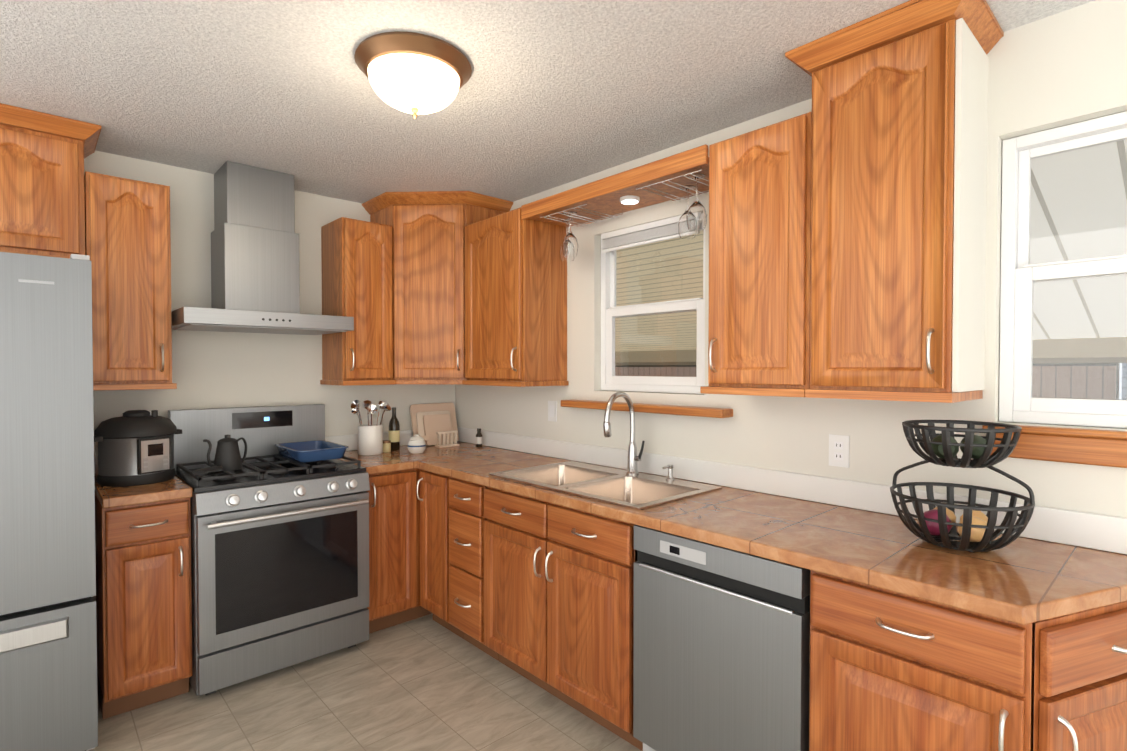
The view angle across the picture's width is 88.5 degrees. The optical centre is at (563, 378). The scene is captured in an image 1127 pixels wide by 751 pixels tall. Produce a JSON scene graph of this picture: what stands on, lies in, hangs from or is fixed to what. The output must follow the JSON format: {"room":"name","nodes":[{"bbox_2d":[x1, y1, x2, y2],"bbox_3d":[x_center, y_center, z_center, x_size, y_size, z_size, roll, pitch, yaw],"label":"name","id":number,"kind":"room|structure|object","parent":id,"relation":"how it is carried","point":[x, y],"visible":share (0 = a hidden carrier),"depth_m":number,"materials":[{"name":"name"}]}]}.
{"room":"kitchen","nodes":[
{"label":"kitchen","id":0,"kind":"room"},
{"bbox_2d":[84,151,454,454],"bbox_3d":[-2.024,0.147,2.973,3.570,2.440,0.120,-1,1,-43],"label":"wall","id":1,"kind":"structure","parent":0,"point":[213,369],"depth_m":3.11,"materials":[{"name":"white paint"}]},
{"bbox_2d":[0,103,100,257],"bbox_3d":[-2.400,-0.767,2.270,0.898,0.584,0.380,-1,1,-43],"label":"upper cabinet","id":2,"kind":"object","parent":1,"relation":"attached to","point":[42,193],"visible":0.85,"depth_m":2.35,"materials":[{"name":"brown wood"}]},
{"bbox_2d":[94,455,97,475],"bbox_3d":[-2.106,0.407,2.807,0.298,0.097,0.017,-1,1,-43],"label":"trim","id":3,"kind":"structure","parent":1,"relation":"attached to","point":[95,456],"depth_m":2.71,"materials":[{"name":"white paint"}]},
{"bbox_2d":[84,171,176,390],"bbox_3d":[-1.998,-0.417,2.659,0.312,0.931,0.360,-1,1,-43],"label":"upper cabinet","id":4,"kind":"object","parent":1,"relation":"attached to","point":[127,238],"visible":0.9,"depth_m":2.54,"materials":[{"name":"brown wood"}]},
{"bbox_2d":[171,161,353,334],"bbox_3d":[-1.552,-0.658,2.968,0.761,0.826,0.500,-1,1,-43],"label":"range hood","id":5,"kind":"object","parent":1,"relation":"attached to","point":[255,273],"visible":0.98,"depth_m":2.92,"materials":[{"name":"metal"}]},
{"bbox_2d":[320,217,395,385],"bbox_3d":[-1.204,-0.429,3.389,0.312,0.931,0.360,-1,1,-43],"label":"upper cabinet","id":6,"kind":"object","parent":1,"relation":"attached to","point":[357,270],"visible":1,"depth_m":3.29,"materials":[{"name":"brown wood"}]},
{"bbox_2d":[325,430,412,450],"bbox_3d":[-1.110,0.391,3.723,0.896,0.097,0.017,-1,1,-43],"label":"trim","id":7,"kind":"structure","parent":1,"relation":"attached to","point":[351,441],"depth_m":3.55,"materials":[{"name":"white paint"}]},
{"bbox_2d":[362,191,512,384],"bbox_3d":[-0.778,-0.524,3.571,0.667,1.114,0.667,-1,1,-43],"label":"wall cabinet","id":8,"kind":"object","parent":1,"relation":"attached to","point":[428,244],"visible":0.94,"depth_m":3.38,"materials":[{"name":"brown wood"}]},
{"bbox_2d":[89,613,640,750],"bbox_3d":[-0.230,1.425,1.044,3.570,0.050,5.420,-1,1,-43],"label":"floor","id":9,"kind":"structure","parent":0,"point":[426,683],"depth_m":2.39,"materials":[{"name":"tile"}]},
{"bbox_2d":[0,252,97,750],"bbox_3d":[-2.220,0.473,2.087,0.775,1.818,0.806,-1,1,-43],"label":"fridge","id":10,"kind":"object","parent":9,"relation":"on","point":[48,665],"visible":1,"depth_m":1.98,"materials":[{"name":"grey metal"}]},
{"bbox_2d":[95,494,191,718],"bbox_3d":[-1.887,0.938,2.576,0.297,0.872,0.666,-1,1,-43],"label":"base cabinet","id":11,"kind":"object","parent":9,"relation":"on","point":[143,597],"visible":0.98,"depth_m":2.36,"materials":[{"name":"brown wood"}]},
{"bbox_2d":[94,475,192,507],"bbox_3d":[-1.892,0.480,2.575,0.298,0.039,0.650,-1,1,-43],"label":"countertop","id":12,"kind":"structure","parent":11,"relation":"on","point":[108,497],"depth_m":2.37,"materials":[{"name":"tile"}]},
{"bbox_2d":[94,410,181,486],"bbox_3d":[-1.904,0.300,2.583,0.353,0.317,0.316,-1,1,-43],"label":"pressure cooker","id":13,"kind":"object","parent":12,"relation":"on","point":[135,447],"visible":1,"depth_m":2.48,"materials":[{"name":"black"}]},
{"bbox_2d":[168,404,369,695],"bbox_3d":[-1.459,0.764,2.888,0.747,1.210,0.726,-1,1,-43],"label":"range","id":14,"kind":"object","parent":9,"relation":"on","point":[279,561],"visible":0.83,"depth_m":2.67,"materials":[{"name":"metal"}]},
{"bbox_2d":[192,466,222,475],"bbox_3d":[-1.566,0.407,2.547,0.123,0.028,0.104,-1,1,-43],"label":"oven mitt","id":15,"kind":"object","parent":14,"relation":"on","point":[206,471],"visible":1,"depth_m":2.52,"materials":[{"name":"black fabric"}]},
{"bbox_2d":[203,435,246,470],"bbox_3d":[-1.564,0.341,2.679,0.199,0.160,0.120,-1,1,-43],"label":"kettle","id":16,"kind":"object","parent":14,"relation":"on","point":[227,456],"visible":0.96,"depth_m":2.65,"materials":[{"name":"black metal"}]},
{"bbox_2d":[275,440,348,461],"bbox_3d":[-1.337,0.385,3.065,0.266,0.060,0.396,-1,1,-43],"label":"baking dish","id":17,"kind":"object","parent":14,"relation":"on","point":[311,451],"visible":0.98,"depth_m":2.99,"materials":[{"name":"blue ceramic"}]},
{"bbox_2d":[366,468,463,638],"bbox_3d":[-0.788,0.924,3.409,0.934,0.872,0.926,-1,1,-43],"label":"base cabinet","id":18,"kind":"object","parent":9,"relation":"on","point":[409,563],"visible":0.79,"depth_m":3.08,"materials":[{"name":"brown wood"}]},
{"bbox_2d":[338,450,413,474],"bbox_3d":[-1.126,0.468,3.275,0.266,0.039,0.655,-1,1,-43],"label":"countertop","id":19,"kind":"structure","parent":18,"relation":"on","point":[386,461],"depth_m":3.13,"materials":[{"name":"tile"}]},
{"bbox_2d":[351,400,390,454],"bbox_3d":[-1.145,0.283,3.404,0.227,0.324,0.223,-1,1,-43],"label":"utensil crock","id":20,"kind":"object","parent":19,"relation":"on","point":[370,439],"visible":1,"depth_m":3.35,"materials":[{"name":"white ceramic"}]},
{"bbox_2d":[383,407,399,451],"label":"bottle","id":21,"kind":"object","parent":19,"relation":"on","point":[392,443],"depth_m":3.56,"materials":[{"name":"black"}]},
{"bbox_2d":[390,441,1126,624],"bbox_3d":[0.183,0.480,2.542,0.668,0.039,3.507,-1,1,-43],"label":"countertop","id":22,"kind":"structure","parent":18,"relation":"on","point":[1022,580],"depth_m":1.64,"materials":[{"name":"tile"}]},
{"bbox_2d":[407,434,425,453],"bbox_3d":[-0.875,0.390,3.449,0.109,0.110,0.108,-1,1,-43],"label":"jar","id":23,"kind":"object","parent":22,"relation":"on","point":[416,444],"visible":1,"depth_m":3.41,"materials":[{"name":"white ceramic"}]},
{"bbox_2d":[410,403,458,445],"bbox_3d":[-0.852,0.303,3.843,0.360,0.265,0.146,-1,1,-43],"label":"cutting boards","id":24,"kind":"object","parent":22,"relation":"on","point":[428,421],"visible":0.69,"depth_m":3.81,"materials":[{"name":"beige wood"}]},
{"bbox_2d":[435,430,459,447],"bbox_3d":[-0.750,0.391,3.734,0.150,0.098,0.060,-1,1,-43],"label":"wooden rack","id":25,"kind":"object","parent":22,"relation":"on","point":[443,444],"visible":1,"depth_m":3.72,"materials":[{"name":"beige wood"}]},
{"bbox_2d":[476,428,481,446],"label":"bottle","id":26,"kind":"object","parent":22,"relation":"on","point":[478,436],"depth_m":3.70,"materials":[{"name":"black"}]},
{"bbox_2d":[489,461,722,509],"bbox_3d":[0.157,0.542,2.581,0.540,0.180,0.920,-1,1,-43],"label":"sink","id":27,"kind":"object","parent":22,"relation":"in","point":[639,491],"visible":0.42,"depth_m":2.61,"materials":[{"name":"metal"}]},
{"bbox_2d":[603,392,674,480],"bbox_3d":[0.332,0.256,2.588,0.225,0.389,0.260,-1,1,-43],"label":"faucet","id":28,"kind":"object","parent":22,"relation":"on","point":[633,458],"visible":1,"depth_m":2.69,"materials":[{"name":"silver metal"}]},
{"bbox_2d":[890,420,1034,552],"bbox_3d":[1.123,0.302,1.644,0.340,0.346,0.341,-1,1,-43],"label":"fruit basket","id":29,"kind":"object","parent":22,"relation":"on","point":[1006,446],"visible":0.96,"depth_m":1.59,"materials":[{"name":"black metal"}]},
{"bbox_2d":[924,507,987,541],"bbox_3d":[1.122,0.407,1.653,0.165,0.082,0.163,1,1,41],"label":"fruit","id":30,"kind":"object","parent":29,"relation":"in","point":[979,518],"depth_m":1.62,"materials":[{"name":"pink"}]},
{"bbox_2d":[931,435,986,458],"bbox_3d":[1.122,0.194,1.639,0.157,0.068,0.100,0,1,2],"label":"fruit","id":31,"kind":"object","parent":29,"relation":"in","point":[977,452],"depth_m":1.61,"materials":[{"name":"green food"}]},
{"bbox_2d":[449,477,498,660],"bbox_3d":[-0.272,0.930,3.046,0.666,0.872,0.305,-1,1,-43],"label":"drawers","id":32,"kind":"object","parent":9,"relation":"on","point":[466,562],"visible":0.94,"depth_m":2.83,"materials":[{"name":"brown wood"}]},
{"bbox_2d":[483,486,642,750],"bbox_3d":[0.146,0.938,2.591,0.666,0.872,0.920,-1,1,-43],"label":"base cabinet","id":33,"kind":"object","parent":9,"relation":"on","point":[558,601],"visible":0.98,"depth_m":2.31,"materials":[{"name":"brown wood"}]},
{"bbox_2d":[633,525,809,750],"bbox_3d":[0.672,0.951,2.022,0.606,0.866,0.602,-1,1,-43],"label":"dishwasher","id":34,"kind":"object","parent":9,"relation":"on","point":[721,648],"visible":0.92,"depth_m":1.79,"materials":[{"name":"grey metal"}]},
{"bbox_2d":[809,570,1035,750],"bbox_3d":[1.047,0.954,1.613,0.666,0.872,0.480,-1,1,-43],"label":"base cabinet","id":35,"kind":"object","parent":9,"relation":"on","point":[892,671],"visible":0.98,"depth_m":1.40,"materials":[{"name":"brown wood"}]},
{"bbox_2d":[1033,601,1126,750],"bbox_3d":[1.282,0.957,1.440,0.647,0.872,0.282,0,1,-21],"label":"base cabinet","id":36,"kind":"object","parent":9,"relation":"on","point":[1080,684],"visible":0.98,"depth_m":1.27,"materials":[{"name":"brown wood"}]},
{"bbox_2d":[0,0,1094,203],"bbox_3d":[-0.230,-1.065,1.002,3.570,0.050,5.420,-1,1,-43],"label":"ceiling","id":37,"kind":"structure","parent":0,"point":[551,94],"depth_m":2.05,"materials":[{"name":"white paint"}]},
{"bbox_2d":[354,31,471,118],"bbox_3d":[-0.499,-0.962,1.939,0.380,0.185,0.380,-1,1,-43],"label":"ceiling light","id":38,"kind":"object","parent":37,"relation":"attached to","point":[413,74],"visible":1,"depth_m":1.83,"materials":[{"name":"white glass"}]},
{"bbox_2d":[455,0,1126,517],"bbox_3d":[0.970,0.163,2.045,0.420,2.440,5.300,-1,1,-43],"label":"wall","id":39,"kind":"structure","parent":0,"point":[1059,70],"depth_m":1.85,"materials":[{"name":"white paint"}]},
{"bbox_2d":[462,207,568,386],"bbox_3d":[-0.289,-0.427,3.268,0.360,0.931,0.547,-1,1,-43],"label":"upper cabinet","id":40,"kind":"object","parent":39,"relation":"attached to","point":[515,300],"visible":1,"depth_m":3.11,"materials":[{"name":"brown wood"}]},
{"bbox_2d":[548,401,556,421],"bbox_3d":[-0.064,0.187,3.296,0.007,0.116,0.072,-1,1,-43],"label":"outlet","id":41,"kind":"object","parent":39,"relation":"attached to","point":[552,410],"visible":1,"depth_m":3.29,"materials":[{"name":"white paint"}]},
{"bbox_2d":[521,144,708,226],"bbox_3d":[0.276,-0.847,2.672,0.325,0.072,1.106,-1,1,-43],"label":"wooden valance","id":42,"kind":"object","parent":39,"relation":"attached to","point":[603,195],"visible":0.71,"depth_m":2.56,"materials":[{"name":"brown wood"}]},
{"bbox_2d":[541,166,708,226],"bbox_3d":[0.298,-0.805,2.634,0.270,0.031,0.945,-1,1,-43],"label":"stemware rack","id":43,"kind":"object","parent":42,"relation":"hanging from","point":[629,199],"visible":0.96,"depth_m":2.60,"materials":[{"name":"silver metal"}]},
{"bbox_2d":[560,211,577,259],"bbox_3d":[0.033,-0.700,2.813,0.080,0.205,0.079,-1,1,-43],"label":"glass","id":44,"kind":"object","parent":43,"relation":"hanging from","point":[569,247],"depth_m":2.79,"materials":[{"name":"white"}]},
{"bbox_2d":[678,223,695,238],"bbox_3d":[0.519,-0.694,2.417,0.080,0.205,0.079,-1,1,-43],"label":"glass","id":45,"kind":"object","parent":43,"relation":"hanging from","point":[682,235],"depth_m":2.42,"materials":[{"name":"white"}]},
{"bbox_2d":[679,174,706,235],"bbox_3d":[0.525,-0.691,2.278,0.080,0.205,0.079,-1,1,-43],"label":"glass","id":46,"kind":"object","parent":43,"relation":"hanging from","point":[692,220],"depth_m":2.27,"materials":[{"name":"white"}]},
{"bbox_2d":[601,229,704,393],"bbox_3d":[0.450,-0.341,2.849,0.065,0.816,0.676,-1,1,-43],"label":"window","id":47,"kind":"structure","parent":39,"relation":"in","point":[610,313],"depth_m":2.88,"materials":[{"name":"white plastic"}]},
{"bbox_2d":[601,215,699,252],"bbox_3d":[0.406,-0.699,2.803,0.028,0.097,0.590,-1,1,-43],"label":"window blind","id":48,"kind":"object","parent":47,"relation":"attached to","point":[651,232],"visible":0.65,"depth_m":2.81,"materials":[{"name":"white plastic"}]},
{"bbox_2d":[700,112,811,396],"bbox_3d":[0.764,-0.408,2.123,0.360,0.931,0.397,-1,1,-43],"label":"upper cabinet","id":49,"kind":"object","parent":39,"relation":"attached to","point":[759,257],"visible":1,"depth_m":2.00,"materials":[{"name":"brown wood"}]},
{"bbox_2d":[457,427,1126,554],"bbox_3d":[0.421,0.408,2.762,0.020,0.097,3.506,-1,1,-43],"label":"backsplash","id":50,"kind":"structure","parent":39,"relation":"attached to","point":[1089,530],"depth_m":2.20,"materials":[{"name":"white paint"}]},
{"bbox_2d":[829,434,848,467],"bbox_3d":[1.012,0.267,2.127,0.007,0.116,0.072,-1,1,-43],"label":"duplex electrical outlet","id":51,"kind":"object","parent":39,"relation":"attached to","point":[838,450],"visible":1,"depth_m":2.12,"materials":[{"name":"white plastic"}]},
{"bbox_2d":[561,400,1126,467],"bbox_3d":[0.992,0.183,2.086,0.089,0.098,2.890,-1,1,-43],"label":"window sill","id":52,"kind":"structure","parent":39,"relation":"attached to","point":[1086,446],"depth_m":1.66,"materials":[{"name":"brown wood"}]},
{"bbox_2d":[785,0,1003,402],"bbox_3d":[1.026,-0.494,1.821,0.380,1.114,0.503,-1,1,-43],"label":"wall cabinet","id":53,"kind":"object","parent":39,"relation":"attached to","point":[882,192],"visible":0.92,"depth_m":1.71,"materials":[{"name":"brown wood"}]},
{"bbox_2d":[999,111,1126,427],"bbox_3d":[1.704,-0.298,1.486,0.065,0.876,0.931,-1,1,-43],"label":"window","id":54,"kind":"structure","parent":39,"relation":"in","point":[1021,275],"depth_m":1.75,"materials":[{"name":"white plastic"}]},
{"label":"outside","id":55,"kind":"structure","parent":0,"visible":0},
{"bbox_2d":[615,139,1126,365],"bbox_3d":[1.542,-0.674,4.800,4.111,1.096,12.000,-1,1,-43],"label":"window glass","id":56,"kind":"structure","parent":55,"point":[1101,309],"depth_m":4.11,"materials":[{"name":"beige"}]},
{"bbox_3d":[4.438,1.844,8.865,13.880,0.050,18.000,-1,1,-43],"label":"ground","id":57,"kind":"structure","parent":0,"visible":0},
{"bbox_2d":[615,363,1126,399],"bbox_3d":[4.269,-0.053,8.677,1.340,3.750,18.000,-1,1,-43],"label":"fence","id":58,"kind":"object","parent":57,"relation":"on","point":[1071,376],"depth_m":7.00,"materials":[{"name":"grey wood"}]}
]}

